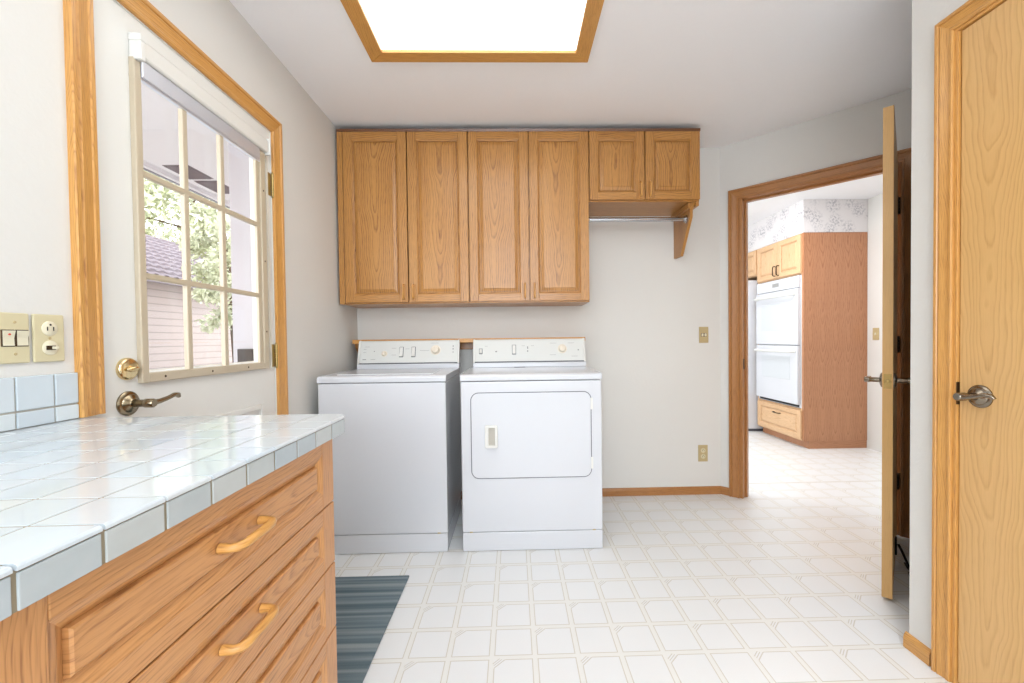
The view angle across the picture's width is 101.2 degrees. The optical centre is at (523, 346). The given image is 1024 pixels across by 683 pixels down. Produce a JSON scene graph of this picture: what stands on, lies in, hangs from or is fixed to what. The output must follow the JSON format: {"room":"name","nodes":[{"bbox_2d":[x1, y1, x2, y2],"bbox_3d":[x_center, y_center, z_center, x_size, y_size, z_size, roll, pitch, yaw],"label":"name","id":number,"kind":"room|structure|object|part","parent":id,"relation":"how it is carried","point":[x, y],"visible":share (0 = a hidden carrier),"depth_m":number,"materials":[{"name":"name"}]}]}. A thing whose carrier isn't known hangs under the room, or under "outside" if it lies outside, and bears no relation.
{"room":"laundry room","nodes":[
{"label":"laundry room","id":0,"kind":"room"},
{"bbox_2d":[0,0,357,417],"bbox_3d":[-1.146,-0.113,1.473,0.085,2.411,9.400,-1,1,-1],"label":"wall","id":1,"kind":"structure","parent":0,"point":[36,278],"depth_m":1.35,"materials":[{"name":"white paint"}]},
{"bbox_2d":[0,312,29,363],"bbox_3d":[-1.083,-0.017,0.868,0.011,0.108,0.115,-1,1,-1],"label":"light switch","id":2,"kind":"object","parent":1,"relation":"attached to","point":[14,327],"visible":1,"depth_m":0.90,"materials":[{"name":"beige plastic"}]},
{"bbox_3d":[-1.083,-0.018,0.884,0.002,0.036,0.025,-1,1,-1],"label":"rocker frame","id":3,"kind":"part","parent":2,"relation":"part of","materials":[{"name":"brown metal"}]},
{"bbox_3d":[-1.084,-0.018,0.910,0.002,0.036,0.025,-1,1,-1],"label":"rocker frame","id":4,"kind":"part","parent":2,"relation":"part of","materials":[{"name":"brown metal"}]},
{"bbox_2d":[0,372,78,431],"bbox_3d":[-1.066,0.135,0.127,0.009,0.112,1.796,-1,1,-1],"label":"tile backsplash","id":5,"kind":"structure","parent":1,"relation":"attached to","point":[25,401],"depth_m":0.94,"materials":[{"name":"tile"}]},
{"bbox_2d":[31,314,64,361],"bbox_3d":[-1.082,-0.019,0.965,0.018,0.108,0.064,-1,1,-1],"label":"wall outlet","id":6,"kind":"object","parent":1,"relation":"attached to","point":[47,330],"visible":1,"depth_m":0.96,"materials":[{"name":"beige plastic"}]},
{"bbox_2d":[41,321,57,335],"bbox_3d":[-1.085,-0.041,0.964,0.003,0.033,0.033,-1,1,-1],"label":"socket","id":7,"kind":"object","parent":6,"relation":"attached to","point":[48,328],"depth_m":0.96,"materials":[{"name":"beige plastic"}]},
{"bbox_2d":[42,341,57,354],"bbox_3d":[-1.084,0.003,0.965,0.003,0.033,0.033,-1,1,-1],"label":"switch","id":8,"kind":"object","parent":6,"relation":"attached to","point":[48,347],"depth_m":0.96,"materials":[{"name":"beige plastic"}]},
{"bbox_2d":[63,0,288,417],"bbox_3d":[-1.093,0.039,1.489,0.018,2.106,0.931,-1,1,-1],"label":"trim","id":9,"kind":"structure","parent":1,"relation":"attached to","point":[78,15],"depth_m":1.06,"materials":[{"name":"brown wood"}]},
{"bbox_2d":[93,0,277,417],"bbox_3d":[-1.109,0.073,1.494,0.154,2.037,0.806,-1,1,-1],"label":"door","id":10,"kind":"structure","parent":1,"relation":"in","point":[132,389],"depth_m":1.21,"materials":[{"name":"white paint"}]},
{"bbox_3d":[-1.087,0.158,1.167,0.020,0.068,0.068,-1,1,-1],"label":"lever handle","id":11,"kind":"part","parent":10,"relation":"part of","materials":[{"name":"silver metal"}]},
{"bbox_3d":[-1.157,-0.367,1.506,0.006,0.950,0.675,-1,1,-1],"label":"frame","id":12,"kind":"part","parent":10,"relation":"part of","materials":[{"name":"beige wood"}]},
{"bbox_3d":[-1.111,-0.797,1.490,0.016,0.051,0.569,-1,1,-1],"label":"rail","id":13,"kind":"part","parent":10,"relation":"part of","materials":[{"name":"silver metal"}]},
{"bbox_3d":[-1.096,0.569,1.512,0.010,0.645,0.570,-1,1,-1],"label":"panel moulding","id":14,"kind":"part","parent":10,"relation":"part of","materials":[{"name":"white paint"}]},
{"bbox_2d":[128,32,271,367],"bbox_3d":[-1.094,-0.396,1.518,0.036,0.995,0.656,-1,1,-1],"label":"window shade","id":15,"kind":"object","parent":1,"relation":"attached to","point":[156,69],"visible":0.98,"depth_m":1.42,"materials":[{"name":"white fabric"}]},
{"bbox_2d":[357,148,720,490],"bbox_3d":[0.124,-0.156,2.968,2.522,2.411,0.115,-1,1,-1],"label":"wall","id":16,"kind":"structure","parent":0,"point":[644,314],"depth_m":2.93,"materials":[{"name":"white paint"}]},
{"bbox_2d":[336,129,473,307],"bbox_3d":[-0.731,-0.790,2.699,0.786,1.054,0.360,-1,1,-1],"label":"upper cabinet","id":17,"kind":"object","parent":16,"relation":"attached to","point":[403,196],"visible":0.96,"depth_m":2.55,"materials":[{"name":"brown wood"}]},
{"bbox_3d":[-0.895,-0.782,2.557,0.379,1.028,0.020,-1,1,-1],"label":"door","id":18,"kind":"part","parent":17,"relation":"part of","materials":[{"name":"brown wood"}]},
{"bbox_3d":[-0.895,-0.782,2.557,0.260,0.922,0.017,-1,1,-1],"label":"panel","id":19,"kind":"part","parent":17,"relation":"part of","materials":[{"name":"brown wood"}]},
{"bbox_3d":[-0.737,-1.309,2.704,0.786,0.015,0.331,-1,1,-1],"label":"moulding","id":20,"kind":"part","parent":17,"relation":"part of","materials":[{"name":"brown wood"}]},
{"bbox_3d":[-0.726,-0.331,2.543,0.012,0.098,0.032,-1,1,-1],"label":"handle","id":21,"kind":"part","parent":17,"relation":"part of","materials":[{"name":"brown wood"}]},
{"bbox_3d":[-0.518,-0.787,2.565,0.362,1.028,0.020,-1,1,-1],"label":"door","id":22,"kind":"part","parent":17,"relation":"part of","materials":[{"name":"brown wood"}]},
{"bbox_3d":[-0.518,-0.787,2.565,0.243,0.922,0.017,-1,1,-1],"label":"panel","id":23,"kind":"part","parent":17,"relation":"part of","materials":[{"name":"brown wood"}]},
{"bbox_2d":[352,337,584,351],"bbox_3d":[-0.351,0.032,2.826,1.519,0.172,0.151,-1,1,-1],"label":"ledge shelf","id":24,"kind":"object","parent":16,"relation":"attached to","point":[465,343],"visible":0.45,"depth_m":2.75,"materials":[{"name":"brown wood"}]},
{"bbox_2d":[467,128,589,306],"bbox_3d":[0.032,-0.800,2.715,0.738,1.054,0.360,-1,1,-1],"label":"upper cabinet","id":25,"kind":"object","parent":16,"relation":"attached to","point":[528,188],"visible":1,"depth_m":2.57,"materials":[{"name":"brown wood"}]},
{"bbox_3d":[-0.149,-0.791,2.574,0.362,1.028,0.020,-1,1,-1],"label":"door","id":26,"kind":"part","parent":25,"relation":"part of","materials":[{"name":"brown wood"}]},
{"bbox_3d":[-0.149,-0.791,2.573,0.243,0.922,0.017,-1,1,-1],"label":"panel","id":27,"kind":"part","parent":25,"relation":"part of","materials":[{"name":"brown wood"}]},
{"bbox_3d":[0.012,-0.341,2.559,0.012,0.098,0.032,-1,1,-1],"label":"handle","id":28,"kind":"part","parent":25,"relation":"part of","materials":[{"name":"brown wood"}]},
{"bbox_3d":[0.026,-1.319,2.720,0.738,0.015,0.331,-1,1,-1],"label":"moulding","id":29,"kind":"part","parent":25,"relation":"part of","materials":[{"name":"brown wood"}]},
{"bbox_3d":[0.070,-0.342,2.560,0.012,0.098,0.032,-1,1,-1],"label":"handle","id":30,"kind":"part","parent":25,"relation":"part of","materials":[{"name":"brown wood"}]},
{"bbox_3d":[0.220,-0.796,2.582,0.364,1.028,0.020,-1,1,-1],"label":"door","id":31,"kind":"part","parent":25,"relation":"part of","materials":[{"name":"brown wood"}]},
{"bbox_3d":[0.220,-0.796,2.581,0.244,0.922,0.017,-1,1,-1],"label":"panel","id":32,"kind":"part","parent":25,"relation":"part of","materials":[{"name":"brown wood"}]},
{"bbox_2d":[461,486,720,499],"bbox_3d":[0.138,1.024,2.926,2.516,0.054,0.011,-1,1,-1],"label":"baseboard","id":33,"kind":"structure","parent":16,"relation":"attached to","point":[693,490],"depth_m":2.94,"materials":[{"name":"brown wood"}]},
{"bbox_2d":[588,128,700,216],"bbox_3d":[0.742,-1.116,2.725,0.688,0.440,0.360,-1,1,-1],"label":"upper cabinet","id":34,"kind":"object","parent":16,"relation":"attached to","point":[632,171],"visible":0.94,"depth_m":2.58,"materials":[{"name":"brown wood"}]},
{"bbox_3d":[0.574,-1.108,2.583,0.219,0.308,0.017,-1,1,-1],"label":"panel","id":35,"kind":"part","parent":34,"relation":"part of","materials":[{"name":"brown wood"}]},
{"bbox_3d":[0.574,-1.108,2.584,0.338,0.414,0.020,-1,1,-1],"label":"door","id":36,"kind":"part","parent":34,"relation":"part of","materials":[{"name":"brown wood"}]},
{"bbox_3d":[0.719,-0.964,2.564,0.012,0.098,0.032,-1,1,-1],"label":"handle","id":37,"kind":"part","parent":34,"relation":"part of","materials":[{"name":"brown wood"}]},
{"bbox_3d":[0.739,-1.329,2.736,0.688,0.015,0.331,-1,1,-1],"label":"moulding","id":38,"kind":"part","parent":34,"relation":"part of","materials":[{"name":"brown wood"}]},
{"bbox_3d":[0.777,-0.965,2.565,0.012,0.098,0.032,-1,1,-1],"label":"handle","id":39,"kind":"part","parent":34,"relation":"part of","materials":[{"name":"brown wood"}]},
{"bbox_3d":[0.917,-1.112,2.591,0.337,0.414,0.020,-1,1,-1],"label":"door","id":40,"kind":"part","parent":34,"relation":"part of","materials":[{"name":"brown wood"}]},
{"bbox_3d":[0.917,-1.112,2.591,0.218,0.308,0.017,-1,1,-1],"label":"panel","id":41,"kind":"part","parent":34,"relation":"part of","materials":[{"name":"brown wood"}]},
{"bbox_2d":[671,202,698,258],"bbox_3d":[1.055,-0.749,2.762,0.061,0.298,0.314,-1,1,-1],"label":"bracket","id":42,"kind":"object","parent":16,"relation":"attached to","point":[681,229],"visible":0.84,"depth_m":2.77,"materials":[{"name":"brown wood"}]},
{"bbox_2d":[589,215,687,222],"bbox_3d":[0.725,-0.813,2.693,0.644,0.052,0.052,-1,1,-1],"label":"hanging rod","id":43,"kind":"object","parent":42,"relation":"attached to","point":[684,218],"visible":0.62,"depth_m":2.68,"materials":[{"name":"silver metal"}]},
{"bbox_3d":[0.726,-0.812,2.693,0.642,0.030,0.029,-1,1,-1],"label":"rod","id":44,"kind":"part","parent":43,"relation":"part of","materials":[{"name":"silver metal"}]},
{"bbox_2d":[698,445,707,461],"bbox_3d":[1.259,0.748,2.947,0.068,0.116,0.009,-1,1,-1],"label":"wall outlet","id":45,"kind":"object","parent":16,"relation":"attached to","point":[702,449],"visible":1,"depth_m":2.95,"materials":[{"name":"beige plastic"}]},
{"bbox_2d":[699,327,707,342],"bbox_3d":[1.258,-0.081,2.931,0.066,0.112,0.010,-1,1,-1],"label":"light switch","id":46,"kind":"object","parent":16,"relation":"attached to","point":[703,331],"visible":1,"depth_m":2.93,"materials":[{"name":"beige plastic"}]},
{"bbox_2d":[229,0,911,225],"bbox_3d":[1.400,-1.410,1.481,5.500,0.120,9.650,-1,1,-1],"label":"ceiling","id":47,"kind":"structure","parent":0,"point":[735,71],"depth_m":2.08,"materials":[{"name":"paint"}]},
{"bbox_2d":[340,0,603,62],"bbox_3d":[-0.184,-1.317,1.275,1.002,0.018,1.365,-1,1,-1],"label":"recessed light","id":48,"kind":"object","parent":47,"relation":"in","point":[558,31],"visible":1,"depth_m":1.76,"materials":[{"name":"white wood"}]},
{"bbox_2d":[359,0,585,49],"bbox_3d":[-0.184,-1.324,1.275,0.882,0.004,1.245,-1,1,-1],"label":"diffuser","id":49,"kind":"object","parent":48,"relation":"attached to","point":[389,24],"depth_m":1.74,"materials":[{"name":"white plastic"}]},
{"bbox_2d":[333,431,951,682],"bbox_3d":[1.431,1.120,1.528,5.500,0.120,9.650,-1,1,-1],"label":"floor","id":50,"kind":"structure","parent":0,"point":[781,582],"depth_m":1.79,"materials":[{"name":"white tile"}]},
{"bbox_2d":[0,439,336,682],"bbox_3d":[-0.726,0.671,0.123,0.671,0.883,1.754,-1,1,-1],"label":"base cabinet","id":51,"kind":"object","parent":50,"relation":"on","point":[241,589],"visible":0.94,"depth_m":0.60,"materials":[{"name":"brown wood"}]},
{"bbox_2d":[0,414,344,620],"bbox_3d":[-0.741,0.208,0.140,0.656,0.040,1.806,-1,1,-1],"label":"countertop","id":52,"kind":"structure","parent":51,"relation":"on","point":[77,495],"depth_m":0.58,"materials":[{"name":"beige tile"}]},
{"bbox_3d":[-0.451,0.443,0.668,0.020,0.142,0.665,-1,1,-1],"label":"drawer","id":53,"kind":"part","parent":51,"relation":"part of","materials":[{"name":"brown wood"}]},
{"bbox_3d":[-0.451,0.443,0.668,0.016,0.064,0.540,-1,1,-1],"label":"panel","id":54,"kind":"part","parent":51,"relation":"part of","materials":[{"name":"brown wood"}]},
{"bbox_3d":[-0.425,0.293,0.661,0.036,0.016,0.112,-1,1,-1],"label":"handle","id":55,"kind":"part","parent":51,"relation":"part of","materials":[{"name":"brown wood"}]},
{"bbox_3d":[-0.423,0.443,0.664,0.036,0.016,0.112,-1,1,-1],"label":"handle","id":56,"kind":"part","parent":51,"relation":"part of","materials":[{"name":"brown wood"}]},
{"bbox_3d":[-0.449,0.593,0.670,0.020,0.152,0.665,-1,1,-1],"label":"drawer","id":57,"kind":"part","parent":51,"relation":"part of","materials":[{"name":"brown wood"}]},
{"bbox_3d":[-0.449,0.593,0.670,0.016,0.074,0.540,-1,1,-1],"label":"panel","id":58,"kind":"part","parent":51,"relation":"part of","materials":[{"name":"brown wood"}]},
{"bbox_3d":[-0.446,0.825,0.675,0.016,0.230,0.540,-1,1,-1],"label":"panel","id":59,"kind":"part","parent":51,"relation":"part of","materials":[{"name":"brown wood"}]},
{"bbox_3d":[-0.446,0.825,0.675,0.020,0.308,0.665,-1,1,-1],"label":"drawer","id":60,"kind":"part","parent":51,"relation":"part of","materials":[{"name":"brown wood"}]},
{"bbox_2d":[335,575,408,682],"bbox_3d":[-0.786,1.083,1.524,0.528,0.008,0.873,-1,1,-1],"label":"floor mat","id":61,"kind":"object","parent":50,"relation":"on","point":[365,605],"visible":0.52,"depth_m":1.67,"materials":[{"name":"fabric"}]},
{"bbox_2d":[317,340,460,553],"bbox_3d":[-0.730,0.517,2.457,0.662,1.106,0.579,-1,1,-1],"label":"washing machine","id":62,"kind":"object","parent":50,"relation":"on","point":[397,457],"visible":0.95,"depth_m":2.18,"materials":[{"name":"white metal"}]},
{"bbox_3d":[-0.735,0.163,2.450,0.660,0.036,0.579,-1,1,-1],"label":"panel","id":63,"kind":"part","parent":62,"relation":"part of","materials":[{"name":"white metal"}]},
{"bbox_3d":[-0.735,0.143,2.432,0.503,0.005,0.420,-1,1,-1],"label":"lid","id":64,"kind":"part","parent":62,"relation":"part of","materials":[{"name":"white metal"}]},
{"bbox_3d":[-0.725,1.020,2.465,0.652,0.096,0.567,-1,1,-1],"label":"toe panel","id":65,"kind":"part","parent":62,"relation":"part of","materials":[{"name":"white metal"}]},
{"bbox_2d":[460,338,602,550],"bbox_3d":[0.042,0.507,2.464,0.744,1.106,0.599,-1,1,-1],"label":"dryer","id":66,"kind":"object","parent":50,"relation":"on","point":[531,409],"visible":1,"depth_m":2.19,"materials":[{"name":"white metal"}]},
{"bbox_3d":[-0.165,0.465,2.168,0.066,0.117,0.018,-1,1,-1],"label":"handle","id":67,"kind":"part","parent":66,"relation":"part of","materials":[{"name":"white plastic"}]},
{"bbox_3d":[0.035,0.153,2.467,0.739,0.036,0.579,-1,1,-1],"label":"panel","id":68,"kind":"part","parent":66,"relation":"part of","materials":[{"name":"white metal"}]},
{"bbox_3d":[0.043,0.460,2.185,0.620,0.442,0.008,-1,1,-1],"label":"door","id":69,"kind":"part","parent":66,"relation":"part of","materials":[{"name":"white metal"}]},
{"bbox_3d":[0.045,1.010,2.482,0.731,0.096,0.567,-1,1,-1],"label":"toe panel","id":70,"kind":"part","parent":66,"relation":"part of","materials":[{"name":"white metal"}]},
{"bbox_2d":[748,280,772,430],"bbox_3d":[2.865,0.101,5.293,0.841,1.745,0.870,-1,1,-1],"label":"refrigerator","id":71,"kind":"object","parent":50,"relation":"on","point":[753,425],"visible":0.04,"depth_m":4.85,"materials":[{"name":"white metal"}]},
{"bbox_2d":[757,232,867,448],"bbox_3d":[2.989,-0.060,4.455,0.682,2.094,0.759,-1,1,-1],"label":"tall cabinet","id":72,"kind":"object","parent":50,"relation":"on","point":[832,266],"visible":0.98,"depth_m":4.08,"materials":[{"name":"brown wood"}]},
{"bbox_3d":[2.678,-0.911,4.614,0.020,0.373,0.357,-1,1,-1],"label":"door","id":73,"kind":"part","parent":72,"relation":"part of","materials":[{"name":"brown wood"}]},
{"bbox_3d":[2.677,-0.911,4.614,0.017,0.268,0.244,-1,1,-1],"label":"panel","id":74,"kind":"part","parent":72,"relation":"part of","materials":[{"name":"brown wood"}]},
{"bbox_2d":[754,275,801,407],"bbox_3d":[2.928,-0.055,4.453,0.648,1.301,0.710,-1,1,-1],"label":"double wall oven","id":75,"kind":"object","parent":72,"relation":"in","point":[778,302],"visible":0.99,"depth_m":4.37,"materials":[{"name":"white metal"}]},
{"bbox_3d":[2.628,-0.520,4.441,0.060,0.026,0.656,-1,1,-1],"label":"handle","id":76,"kind":"part","parent":75,"relation":"part of","materials":[{"name":"white plastic"}]},
{"bbox_3d":[2.635,0.044,4.451,0.060,0.026,0.656,-1,1,-1],"label":"handle","id":77,"kind":"part","parent":75,"relation":"part of","materials":[{"name":"white plastic"}]},
{"bbox_3d":[2.683,0.277,4.455,0.034,0.577,0.696,-1,1,-1],"label":"oven door","id":78,"kind":"part","parent":75,"relation":"part of","materials":[{"name":"white metal"}]},
{"bbox_3d":[2.676,-0.298,4.444,0.034,0.554,0.696,-1,1,-1],"label":"oven door","id":79,"kind":"part","parent":75,"relation":"part of","materials":[{"name":"white metal"}]},
{"bbox_3d":[2.677,-0.642,4.438,0.024,0.115,0.700,-1,1,-1],"label":"control panel","id":80,"kind":"part","parent":75,"relation":"part of","materials":[{"name":"white metal"}]},
{"bbox_3d":[2.703,0.758,4.462,0.020,0.280,0.723,-1,1,-1],"label":"drawer","id":81,"kind":"part","parent":72,"relation":"part of","materials":[{"name":"brown wood"}]},
{"bbox_3d":[2.702,0.758,4.462,0.017,0.175,0.610,-1,1,-1],"label":"panel","id":82,"kind":"part","parent":72,"relation":"part of","materials":[{"name":"brown wood"}]},
{"bbox_3d":[2.712,-0.094,4.458,0.020,2.019,0.739,-1,1,-1],"label":"frame","id":83,"kind":"part","parent":72,"relation":"part of","materials":[{"name":"brown wood"}]},
{"bbox_3d":[2.686,-0.904,4.250,0.020,0.373,0.360,-1,1,-1],"label":"door","id":84,"kind":"part","parent":72,"relation":"part of","materials":[{"name":"brown wood"}]},
{"bbox_3d":[2.685,-0.904,4.250,0.017,0.268,0.247,-1,1,-1],"label":"panel","id":85,"kind":"part","parent":72,"relation":"part of","materials":[{"name":"brown wood"}]},
{"bbox_3d":[3.024,-0.091,4.085,0.628,2.019,0.020,-1,1,-1],"label":"panel","id":86,"kind":"part","parent":72,"relation":"part of","materials":[{"name":"brown wood"}]},
{"bbox_2d":[748,249,757,279],"bbox_3d":[2.959,-0.971,5.275,0.682,0.302,0.911,-1,1,-1],"label":"upper cabinet","id":87,"kind":"object","parent":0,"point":[752,256],"visible":0.24,"depth_m":4.90,"materials":[{"name":"brown wood"}]},
{"bbox_3d":[2.667,-0.963,5.039,0.017,0.180,0.327,-1,1,-1],"label":"panel","id":88,"kind":"part","parent":87,"relation":"part of","materials":[{"name":"brown wood"}]},
{"bbox_2d":[748,199,867,252],"bbox_3d":[2.991,-1.275,4.899,0.628,0.315,1.692,-1,1,-1],"label":"wall","id":89,"kind":"structure","parent":0,"point":[806,215],"depth_m":4.06,"materials":[{"name":"grey paper"}]},
{"bbox_2d":[720,89,911,487],"bbox_3d":[1.907,-0.170,2.509,1.360,2.411,0.115,0,1,44],"label":"wall","id":90,"kind":"structure","parent":0,"point":[855,133],"depth_m":2.62,"materials":[{"name":"white paint"}]},
{"bbox_2d":[721,486,728,495],"bbox_3d":[1.410,1.008,2.934,0.054,0.054,0.011,0,1,44],"label":"baseboard","id":91,"kind":"structure","parent":90,"relation":"attached to","point":[724,490],"depth_m":2.93,"materials":[{"name":"brown wood"}]},
{"bbox_2d":[728,148,910,538],"bbox_3d":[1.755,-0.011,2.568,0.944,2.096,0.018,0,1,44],"label":"trim","id":92,"kind":"structure","parent":90,"relation":"attached to","point":[904,156],"depth_m":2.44,"materials":[{"name":"brown wood"}]},
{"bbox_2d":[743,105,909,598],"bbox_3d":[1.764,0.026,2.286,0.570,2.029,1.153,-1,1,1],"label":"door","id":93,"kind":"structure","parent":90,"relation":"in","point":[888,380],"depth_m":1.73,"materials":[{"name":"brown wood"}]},
{"bbox_3d":[1.522,0.142,1.789,0.011,0.062,0.062,0,1,43],"label":"lever handle","id":94,"kind":"part","parent":93,"relation":"part of","materials":[{"name":"grey metal"}]},
{"bbox_3d":[1.496,0.143,1.727,0.025,0.060,0.002,0,1,43],"label":"latch plate","id":95,"kind":"part","parent":93,"relation":"part of","materials":[{"name":"gold metal"}]},
{"bbox_3d":[1.556,0.142,1.759,0.011,0.062,0.062,0,1,43],"label":"lever handle","id":96,"kind":"part","parent":93,"relation":"part of","materials":[{"name":"grey metal"}]},
{"bbox_2d":[867,193,882,451],"bbox_3d":[3.398,-0.218,4.123,0.120,2.411,4.300,-1,1,-1],"label":"wall","id":97,"kind":"structure","parent":0,"point":[875,204],"depth_m":4.00,"materials":[{"name":"white paint"}]},
{"bbox_2d":[873,328,878,339],"bbox_3d":[3.335,-0.119,3.984,0.014,0.115,0.070,-1,1,-1],"label":"light switch","id":98,"kind":"object","parent":97,"relation":"attached to","point":[875,330],"visible":1,"depth_m":3.98,"materials":[{"name":"beige plastic"}]},
{"bbox_2d":[909,0,967,648],"bbox_3d":[1.452,-0.102,-0.855,0.115,2.411,4.630,-1,1,-1],"label":"wall","id":99,"kind":"structure","parent":0,"point":[926,14],"depth_m":1.42,"materials":[{"name":"white paint"}]},
{"bbox_2d":[903,631,930,666],"bbox_3d":[1.353,1.036,1.444,0.011,0.054,0.094,-1,1,-1],"label":"baseboard","id":100,"kind":"structure","parent":99,"relation":"attached to","point":[910,642],"depth_m":1.44,"materials":[{"name":"brown wood"}]},
{"bbox_2d":[931,0,1006,682],"bbox_3d":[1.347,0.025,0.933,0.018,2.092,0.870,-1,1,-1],"label":"trim","id":101,"kind":"structure","parent":99,"relation":"attached to","point":[944,31],"depth_m":1.34,"materials":[{"name":"brown wood"}]},
{"bbox_2d":[953,0,1023,682],"bbox_3d":[1.341,0.052,0.930,0.109,2.016,0.752,-1,1,-1],"label":"door","id":102,"kind":"structure","parent":99,"relation":"in","point":[989,393],"depth_m":1.21,"materials":[{"name":"brown wood"}]},
{"bbox_3d":[1.362,0.145,1.308,0.034,0.070,0.001,-1,1,-1],"label":"strike plate","id":103,"kind":"part","parent":102,"relation":"part of","materials":[{"name":"brown metal"}]},
{"bbox_3d":[1.345,0.148,1.246,0.020,0.068,0.068,-1,1,-1],"label":"lever handle","id":104,"kind":"part","parent":102,"relation":"part of","materials":[{"name":"grey metal"}]},
{"label":"outside","id":105,"kind":"structure","parent":0,"visible":0},
{"bbox_3d":[-20.776,1.416,9.568,38.846,0.150,60.000,-1,1,-1],"label":"ground","id":106,"kind":"structure","parent":105,"visible":0},
{"bbox_2d":[144,170,230,251],"bbox_3d":[-13.541,-4.045,16.958,6.845,10.346,6.988,-1,1,-5],"label":"tree","id":107,"kind":"object","parent":106,"relation":"on","point":[155,195],"visible":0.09,"depth_m":16.08,"materials":[{"name":"green plant"}]},
{"bbox_2d":[145,234,232,369],"bbox_3d":[-7.166,-0.452,6.835,4.585,3.345,22.200,-1,1,-1],"label":"neighbor house","id":108,"kind":"structure","parent":106,"relation":"on","point":[163,257],"depth_m":6.26,"materials":[{"name":"pink"}]},
{"bbox_2d":[172,183,233,362],"bbox_3d":[-4.026,-1.101,5.540,0.876,4.623,0.910,-1,1,-1],"label":"tree","id":109,"kind":"object","parent":106,"relation":"on","point":[207,232],"visible":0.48,"depth_m":5.39,"materials":[{"name":"green plant"}]},
{"bbox_2d":[228,143,253,362],"bbox_3d":[-1.700,-0.182,4.611,0.882,2.750,3.100,-1,1,-1],"label":"wall","id":110,"kind":"structure","parent":106,"relation":"on","point":[239,184],"depth_m":3.04,"materials":[{"name":"white paint"}]},
{"bbox_2d":[141,83,229,206],"bbox_3d":[-2.149,-1.549,1.425,1.886,0.190,9.000,-1,1,-1],"label":"ceiling","id":111,"kind":"structure","parent":110,"relation":"attached to","point":[159,116],"depth_m":3.16,"materials":[{"name":"paint"}]},
{"bbox_2d":[162,165,212,178],"bbox_3d":[-2.924,-1.520,3.679,0.215,0.012,0.300,-1,1,-1],"label":"ceiling vent","id":112,"kind":"object","parent":111,"relation":"in","point":[193,173],"visible":0.79,"depth_m":3.66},
{"bbox_2d":[195,181,228,193],"bbox_3d":[-2.932,-1.526,4.044,0.215,0.012,0.330,-1,1,-1],"label":"ceiling vent","id":113,"kind":"object","parent":111,"relation":"in","point":[212,185],"visible":0.56,"depth_m":3.97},
{"bbox_2d":[143,167,229,208],"bbox_3d":[-3.101,-1.449,1.406,0.020,0.035,9.000,-1,1,-1],"label":"trim","id":114,"kind":"structure","parent":110,"relation":"attached to","point":[145,169],"depth_m":3.82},
{"bbox_2d":[237,349,253,361],"bbox_3d":[-1.999,0.074,3.038,0.105,0.113,0.040,-1,1,-1],"label":"utility box","id":115,"kind":"object","parent":110,"relation":"attached to","point":[243,355],"visible":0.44,"depth_m":3.02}
]}

